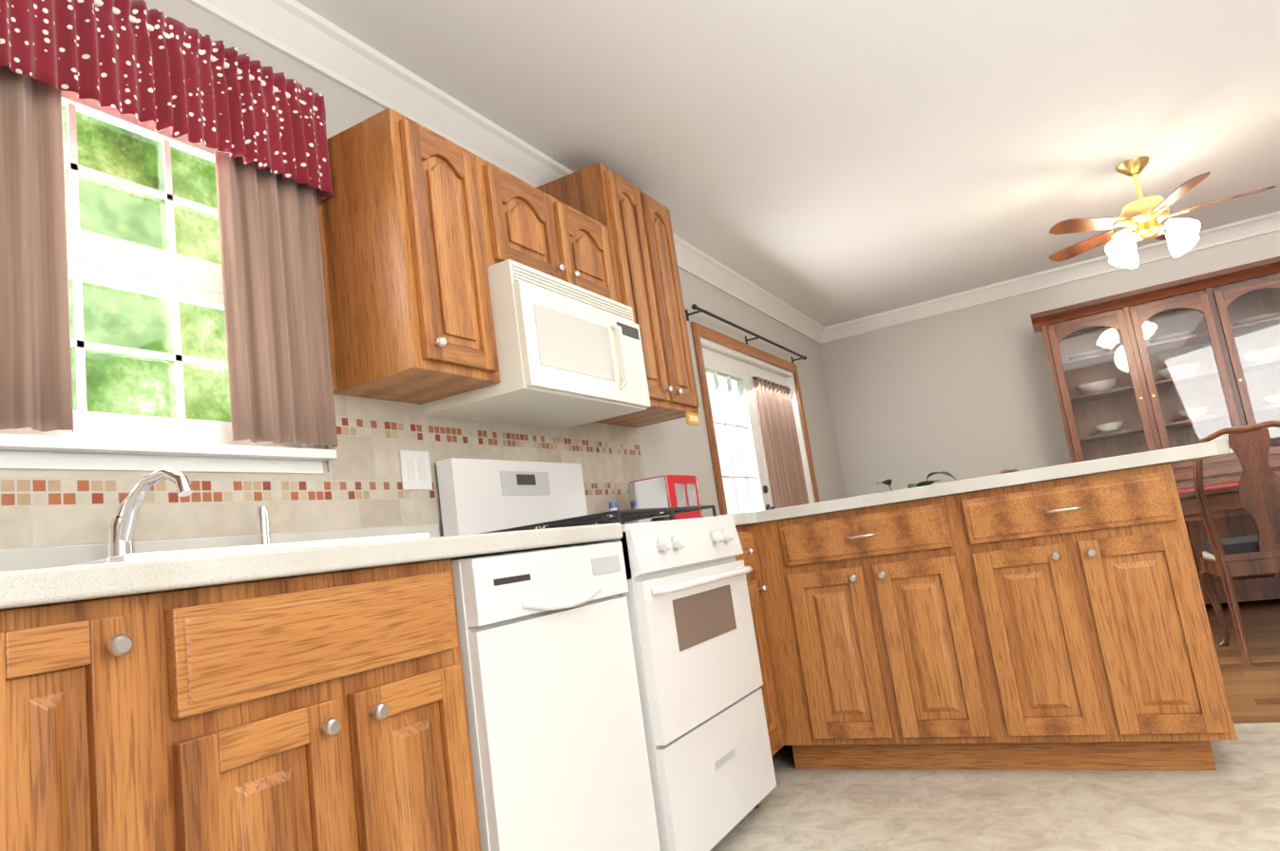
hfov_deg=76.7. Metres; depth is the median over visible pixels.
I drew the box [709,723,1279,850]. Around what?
floor
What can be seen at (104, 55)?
valance
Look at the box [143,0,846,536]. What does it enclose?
wall
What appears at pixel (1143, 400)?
china hutch
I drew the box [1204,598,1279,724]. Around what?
floor
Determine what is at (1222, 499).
dining table
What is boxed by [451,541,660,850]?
dishwasher
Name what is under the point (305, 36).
crown molding
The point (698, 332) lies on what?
door frame
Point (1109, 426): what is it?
bowl
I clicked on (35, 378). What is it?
curtain
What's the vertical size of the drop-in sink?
0.202 m
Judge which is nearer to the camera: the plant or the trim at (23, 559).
the trim at (23, 559)
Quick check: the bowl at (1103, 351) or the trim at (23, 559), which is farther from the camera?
the bowl at (1103, 351)
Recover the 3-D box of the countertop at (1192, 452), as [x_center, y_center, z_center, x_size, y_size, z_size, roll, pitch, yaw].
[0.881,0.271,2.947,2.058,0.040,0.986,-13,-10,27]
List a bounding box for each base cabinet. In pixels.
[0,558,481,850]
[735,462,1237,770]
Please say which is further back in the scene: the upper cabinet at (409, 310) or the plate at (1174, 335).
the plate at (1174, 335)
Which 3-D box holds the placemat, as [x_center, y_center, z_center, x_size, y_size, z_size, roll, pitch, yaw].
[2.958,0.312,4.130,0.420,0.004,0.280,-13,-10,27]
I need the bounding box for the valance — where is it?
[0,0,332,202]
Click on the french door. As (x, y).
(777, 477)
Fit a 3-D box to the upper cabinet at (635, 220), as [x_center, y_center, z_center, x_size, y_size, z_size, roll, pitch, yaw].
[-0.066,-0.501,3.330,0.362,0.938,0.585,-13,-10,27]
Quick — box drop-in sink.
[70,533,429,566]
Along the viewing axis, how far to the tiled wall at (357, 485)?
2.09 m
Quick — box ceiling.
[295,0,1279,326]
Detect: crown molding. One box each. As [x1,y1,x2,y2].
[185,0,827,343]
[827,210,1279,342]
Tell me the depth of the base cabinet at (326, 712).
1.12 m
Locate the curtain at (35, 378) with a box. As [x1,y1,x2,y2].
[0,65,73,432]
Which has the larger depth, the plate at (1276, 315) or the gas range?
the plate at (1276, 315)
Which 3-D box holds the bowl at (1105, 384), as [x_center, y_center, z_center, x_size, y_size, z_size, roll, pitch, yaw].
[3.135,-0.251,5.549,0.257,0.075,0.257,-11,-9,18]
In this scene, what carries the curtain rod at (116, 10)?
attached to the wall at (678, 447)
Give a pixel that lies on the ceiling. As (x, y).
(828, 162)
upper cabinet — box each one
[317,107,500,404]
[474,154,617,302]
[535,162,699,427]
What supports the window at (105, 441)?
in the wall at (678, 447)
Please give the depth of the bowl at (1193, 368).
5.24 m
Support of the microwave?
attached to the upper cabinet at (527, 224)
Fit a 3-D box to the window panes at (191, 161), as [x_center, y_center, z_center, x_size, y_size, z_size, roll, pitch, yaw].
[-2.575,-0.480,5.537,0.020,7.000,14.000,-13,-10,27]
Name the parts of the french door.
curtain door panel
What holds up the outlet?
attached to the tiled wall at (357, 485)
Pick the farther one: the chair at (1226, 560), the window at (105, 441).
the chair at (1226, 560)
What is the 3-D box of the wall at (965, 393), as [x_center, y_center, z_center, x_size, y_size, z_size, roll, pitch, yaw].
[3.678,-0.039,5.591,4.600,2.420,0.140,-13,-10,27]
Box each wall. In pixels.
[0,394,644,550]
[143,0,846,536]
[819,229,1279,497]
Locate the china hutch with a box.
[1030,256,1279,604]
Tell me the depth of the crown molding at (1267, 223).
5.94 m
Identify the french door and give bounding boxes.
[701,346,809,514]
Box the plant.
[876,471,956,493]
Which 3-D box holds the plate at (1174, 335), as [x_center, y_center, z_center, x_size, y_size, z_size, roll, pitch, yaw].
[3.528,-0.572,5.359,0.277,0.036,0.277,-11,-9,18]
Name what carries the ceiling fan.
hanging from the ceiling
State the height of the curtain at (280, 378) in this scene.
0.758 m
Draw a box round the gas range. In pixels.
[436,458,776,850]
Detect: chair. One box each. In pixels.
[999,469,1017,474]
[1193,420,1279,665]
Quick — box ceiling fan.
[1048,155,1276,268]
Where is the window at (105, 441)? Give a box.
[0,90,336,474]
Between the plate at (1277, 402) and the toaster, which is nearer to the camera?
the toaster
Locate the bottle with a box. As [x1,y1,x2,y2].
[608,501,617,517]
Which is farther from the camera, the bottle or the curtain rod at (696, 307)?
the curtain rod at (696, 307)
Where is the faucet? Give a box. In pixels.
[107,466,270,557]
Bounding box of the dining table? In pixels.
[1177,483,1243,515]
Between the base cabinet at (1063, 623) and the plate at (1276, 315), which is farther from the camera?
the plate at (1276, 315)
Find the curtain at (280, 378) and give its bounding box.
[213,149,338,446]
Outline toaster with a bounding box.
[627,475,703,523]
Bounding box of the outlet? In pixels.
[399,450,432,490]
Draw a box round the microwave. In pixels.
[422,259,650,429]
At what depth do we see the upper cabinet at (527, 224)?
2.60 m
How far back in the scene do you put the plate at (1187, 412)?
5.22 m
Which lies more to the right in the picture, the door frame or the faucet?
the door frame
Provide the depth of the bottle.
3.03 m
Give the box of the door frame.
[690,321,820,515]
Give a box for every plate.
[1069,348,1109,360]
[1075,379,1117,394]
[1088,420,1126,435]
[1149,330,1195,343]
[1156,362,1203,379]
[1171,406,1213,421]
[1231,312,1279,325]
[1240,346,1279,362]
[1255,394,1279,407]
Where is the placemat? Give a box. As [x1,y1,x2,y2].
[1177,481,1239,493]
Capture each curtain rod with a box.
[94,0,318,111]
[685,304,806,363]
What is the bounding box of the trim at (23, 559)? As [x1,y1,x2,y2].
[0,515,632,572]
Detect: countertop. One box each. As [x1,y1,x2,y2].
[0,522,622,611]
[716,439,1230,526]
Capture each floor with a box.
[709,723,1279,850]
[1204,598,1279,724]
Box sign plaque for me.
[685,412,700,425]
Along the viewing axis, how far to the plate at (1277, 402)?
5.04 m
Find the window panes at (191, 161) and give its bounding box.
[61,105,231,421]
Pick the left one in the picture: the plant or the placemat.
the plant
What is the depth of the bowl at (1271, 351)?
5.04 m
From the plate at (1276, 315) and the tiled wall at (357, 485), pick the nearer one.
the tiled wall at (357, 485)

